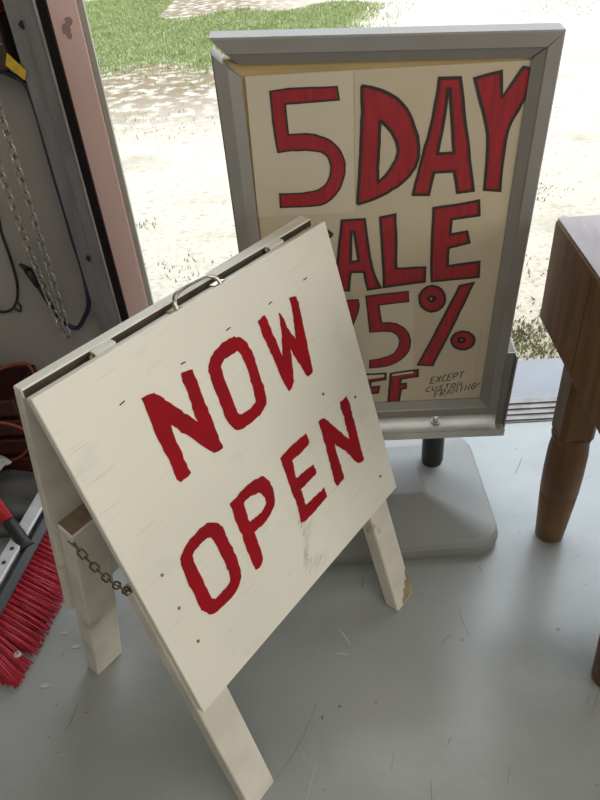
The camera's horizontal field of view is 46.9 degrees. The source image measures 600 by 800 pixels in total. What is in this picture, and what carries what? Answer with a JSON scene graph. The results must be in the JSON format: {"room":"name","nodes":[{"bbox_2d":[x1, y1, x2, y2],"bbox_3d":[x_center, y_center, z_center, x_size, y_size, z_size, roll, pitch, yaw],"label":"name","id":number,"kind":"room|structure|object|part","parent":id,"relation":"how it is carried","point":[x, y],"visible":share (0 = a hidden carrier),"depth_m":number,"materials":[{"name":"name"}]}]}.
{"room":"garage","nodes":[
{"label":"garage","id":0,"kind":"room"},
{"bbox_2d":[0,63,100,371],"bbox_3d":[0.503,-1.183,1.434,7.000,3.000,0.120,-3,38,3],"label":"wall","id":1,"kind":"structure","parent":0,"point":[31,335],"depth_m":1.98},
{"bbox_2d":[0,0,20,70],"bbox_3d":[-0.848,-0.870,1.555,0.360,0.250,0.085,-3,38,3],"label":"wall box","id":2,"kind":"object","parent":1,"relation":"attached to","point":[7,43],"visible":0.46,"depth_m":1.58,"materials":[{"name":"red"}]},
{"bbox_2d":[0,71,90,329],"bbox_3d":[-0.695,-0.487,1.830,0.196,0.725,0.042,4,39,12],"label":"cable","id":3,"kind":"object","parent":2,"relation":"hanging from","point":[28,270],"visible":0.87,"depth_m":1.89,"materials":[{"name":"blue plastic"}]},
{"bbox_2d":[5,53,26,79],"bbox_3d":[-0.643,-0.754,1.565,0.043,0.058,0.002,-3,38,3],"label":"tag","id":4,"kind":"object","parent":3,"relation":"hanging from","point":[11,63],"visible":1,"depth_m":1.56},
{"bbox_2d":[0,220,21,312],"bbox_3d":[-0.901,-0.395,1.975,0.192,0.332,0.027,-3,38,3],"label":"wire","id":5,"kind":"object","parent":1,"relation":"hanging from","point":[1,230],"visible":1,"depth_m":2.00,"materials":[{"name":"black"}]},
{"bbox_2d":[0,100,70,337],"bbox_3d":[-0.732,-0.732,1.645,0.073,1.342,0.114,-3,38,3],"label":"chain","id":6,"kind":"object","parent":1,"relation":"hanging from","point":[9,144],"visible":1,"depth_m":1.82,"materials":[{"name":"metal"}]},
{"bbox_2d":[3,0,127,333],"bbox_3d":[-0.602,-0.916,1.545,0.077,2.600,0.164,-3,38,3],"label":"door track","id":7,"kind":"object","parent":1,"relation":"in","point":[41,6],"depth_m":1.71,"materials":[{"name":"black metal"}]},
{"bbox_2d":[44,0,148,318],"bbox_3d":[-0.536,-0.916,1.537,0.069,2.600,0.036,-3,38,3],"label":"door frame","id":8,"kind":"structure","parent":1,"relation":"attached to","point":[64,15],"depth_m":1.74,"materials":[{"name":"pink wood"}]},
{"bbox_2d":[77,0,153,305],"bbox_3d":[-0.494,-0.917,1.534,0.012,2.600,0.012,-3,38,3],"label":"strip","id":9,"kind":"object","parent":1,"relation":"attached to","point":[81,5],"depth_m":1.74,"materials":[{"name":"grey"}]},
{"bbox_2d":[0,396,599,799],"bbox_3d":[0.606,1.864,0.099,7.000,0.120,5.840,-3,38,3],"label":"floor","id":10,"kind":"structure","parent":0,"point":[481,685],"depth_m":1.58,"materials":[{"name":"paint"}]},
{"bbox_2d":[0,365,36,471],"bbox_3d":[-1.074,0.073,2.206,0.490,0.300,0.200,-3,38,3],"label":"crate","id":11,"kind":"object","parent":10,"relation":"on","point":[13,443],"visible":0.29,"depth_m":2.18,"materials":[{"name":"red plastic"}]},
{"bbox_2d":[0,362,34,461],"bbox_3d":[-1.021,0.092,2.150,0.492,0.327,0.188,-8,38,-4],"label":"extension cord","id":12,"kind":"object","parent":11,"relation":"in","point":[26,451],"visible":0.23,"depth_m":2.13,"materials":[{"name":"red plastic"}]},
{"bbox_2d":[0,470,42,537],"bbox_3d":[-0.883,0.291,2.044,0.354,0.132,0.236,-3,38,3],"label":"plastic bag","id":13,"kind":"object","parent":10,"relation":"on","point":[18,489],"visible":0.4,"depth_m":1.99,"materials":[{"name":"plastic"}]},
{"bbox_2d":[0,455,10,470],"bbox_3d":[-0.913,0.194,2.035,0.128,0.047,0.080,-3,38,3],"label":"rag","id":14,"kind":"object","parent":13,"relation":"on","point":[4,461],"visible":1,"depth_m":2.03,"materials":[{"name":"white fabric"}]},
{"bbox_2d":[0,493,63,688],"bbox_3d":[-0.845,0.153,1.878,0.425,0.547,1.082,-21,41,-19],"label":"push broom","id":15,"kind":"object","parent":10,"relation":"on","point":[26,592],"visible":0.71,"depth_m":1.77,"materials":[{"name":"red plastic"}]},
{"bbox_3d":[-1.035,0.034,1.947,0.031,0.421,0.705,-33,46,-31],"label":"handle","id":16,"kind":"part","parent":15,"relation":"part of","materials":[{"name":"red"}]},
{"bbox_2d":[13,651,21,657],"bbox_3d":[-0.661,0.596,1.619,0.018,0.014,0.020,-33,46,-31],"label":"scrap","id":17,"kind":"object","parent":15,"relation":"on","point":[16,654],"visible":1,"depth_m":1.62,"materials":[{"name":"white paper"}]},
{"bbox_2d":[3,517,33,552],"bbox_3d":[-0.756,0.365,1.855,0.101,0.081,0.044,27,48,34],"label":"socket","id":18,"kind":"object","parent":15,"relation":"attached to","point":[20,541],"depth_m":1.84,"materials":[{"name":"black rubber"}]},
{"bbox_2d":[40,683,49,687],"bbox_3d":[-0.601,0.674,1.635,0.021,0.002,0.013,-3,38,3],"label":"paper scrap","id":19,"kind":"object","parent":10,"relation":"on","point":[44,685],"visible":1,"depth_m":1.63,"materials":[{"name":"white paper"}]},
{"bbox_2d":[72,644,79,648],"bbox_3d":[-0.553,0.609,1.712,0.020,0.002,0.011,-11,39,-7],"label":"paper scrap","id":20,"kind":"object","parent":10,"relation":"on","point":[75,645],"visible":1,"depth_m":1.71,"materials":[{"name":"white paper"}]},
{"bbox_2d":[13,215,411,799],"bbox_3d":[-0.144,0.185,1.415,0.533,0.975,0.672,23,46,31],"label":"sign","id":21,"kind":"object","parent":10,"relation":"on","point":[219,446],"visible":1,"depth_m":1.22,"materials":[{"name":"beige paint"}]},
{"bbox_3d":[-0.429,0.416,1.446,0.204,0.616,0.076,23,46,31],"label":"leg","id":22,"kind":"part","parent":21,"relation":"part of","materials":[{"name":"white wood"}]},
{"bbox_3d":[-0.185,-0.178,1.139,0.021,0.026,0.652,23,46,31],"label":"rail","id":23,"kind":"part","parent":21,"relation":"part of","materials":[{"name":"beige paint"}]},
{"bbox_3d":[-0.168,-0.176,1.110,0.021,0.029,0.124,23,46,31],"label":"handle","id":24,"kind":"part","parent":21,"relation":"part of","materials":[{"name":"silver metal"}]},
{"bbox_3d":[-0.172,0.543,1.275,0.193,0.592,0.073,23,46,31],"label":"leg","id":25,"kind":"part","parent":21,"relation":"part of","materials":[{"name":"white wood"}]},
{"bbox_3d":[0.169,0.247,1.610,0.193,0.592,0.070,23,46,31],"label":"leg","id":26,"kind":"part","parent":21,"relation":"part of","materials":[{"name":"white wood"}]},
{"bbox_2d":[209,23,565,565],"bbox_3d":[0.185,-0.197,1.628,0.664,1.263,0.472,-3,38,3],"label":"sign","id":27,"kind":"object","parent":10,"relation":"on","point":[419,150],"visible":0.71,"depth_m":1.40,"materials":[{"name":"grey plastic"}]},
{"bbox_3d":[-0.105,-0.286,1.532,0.048,0.914,0.115,-6,38,-1],"label":"frame rail","id":28,"kind":"part","parent":27,"relation":"part of","materials":[{"name":"grey metal"}]},
{"bbox_3d":[0.150,-0.624,1.213,0.611,0.076,0.047,-3,38,3],"label":"frame rail","id":29,"kind":"part","parent":27,"relation":"part of","materials":[{"name":"grey metal"}]},
{"bbox_3d":[0.205,0.019,1.813,0.611,0.052,0.045,-3,38,3],"label":"frame rail","id":30,"kind":"part","parent":27,"relation":"part of","materials":[{"name":"grey metal"}]},
{"bbox_2d":[378,414,504,439],"bbox_3d":[0.207,0.039,1.855,0.662,0.113,0.097,-3,38,3],"label":"sign frame","id":31,"kind":"object","parent":27,"relation":"on","point":[393,426],"depth_m":1.84,"materials":[{"name":"metal"}]},
{"bbox_3d":[0.460,-0.310,1.505,0.053,0.914,0.114,-3,38,3],"label":"frame rail","id":32,"kind":"part","parent":27,"relation":"part of","materials":[{"name":"grey metal"}]},
{"bbox_2d":[506,397,556,422],"bbox_3d":[1.250,0.004,2.266,3.310,0.008,0.120,-3,38,3],"label":"threshold","id":33,"kind":"object","parent":10,"relation":"on","point":[540,409],"depth_m":2.29,"materials":[{"name":"metal"}]},
{"bbox_2d":[535,215,599,686],"bbox_3d":[0.859,0.142,1.432,0.621,0.882,0.600,-3,38,3],"label":"table","id":34,"kind":"object","parent":10,"relation":"on","point":[570,308],"visible":1,"depth_m":1.41,"materials":[{"name":"brown wood"}]},
{"bbox_3d":[0.655,0.113,1.684,0.097,0.643,0.096,-3,38,3],"label":"leg","id":35,"kind":"part","parent":34,"relation":"part of","materials":[{"name":"brown wood"}]},
{"bbox_2d":[558,215,599,279],"bbox_3d":[0.829,-0.201,1.160,0.612,0.005,0.592,-3,38,3],"label":"countertop","id":36,"kind":"structure","parent":34,"relation":"on","point":[584,231],"depth_m":1.34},
{"bbox_3d":[0.670,0.373,1.354,0.097,0.643,0.096,-3,38,3],"label":"leg","id":37,"kind":"part","parent":34,"relation":"part of","materials":[{"name":"brown wood"}]},
{"label":"outside","id":38,"kind":"structure","parent":0,"visible":0},
{"bbox_2d":[510,358,563,398],"bbox_3d":[0.113,0.007,2.495,12.000,0.119,0.220,-3,38,3],"label":"apron","id":39,"kind":"object","parent":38,"point":[533,378],"depth_m":2.42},
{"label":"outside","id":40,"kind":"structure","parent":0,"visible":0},
{"bbox_2d":[101,0,599,359],"bbox_3d":[0.144,-8.735,13.532,28.000,0.128,27.940,-3,38,3],"label":"ground","id":41,"kind":"structure","parent":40,"point":[182,181],"depth_m":4.57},
{"bbox_2d":[84,0,413,89],"bbox_3d":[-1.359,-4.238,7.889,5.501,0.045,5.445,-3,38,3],"label":"grass","id":42,"kind":"structure","parent":41,"relation":"on","point":[97,24],"depth_m":7.84,"materials":[{"name":"green plant"}]},
{"bbox_2d":[108,0,594,359],"bbox_3d":[0.601,-2.938,6.055,5.229,0.026,7.977,14,42,23],"label":"weeds","id":43,"kind":"object","parent":41,"relation":"on","point":[540,329],"visible":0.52,"depth_m":2.66,"materials":[{"name":"green plant"}]}
]}

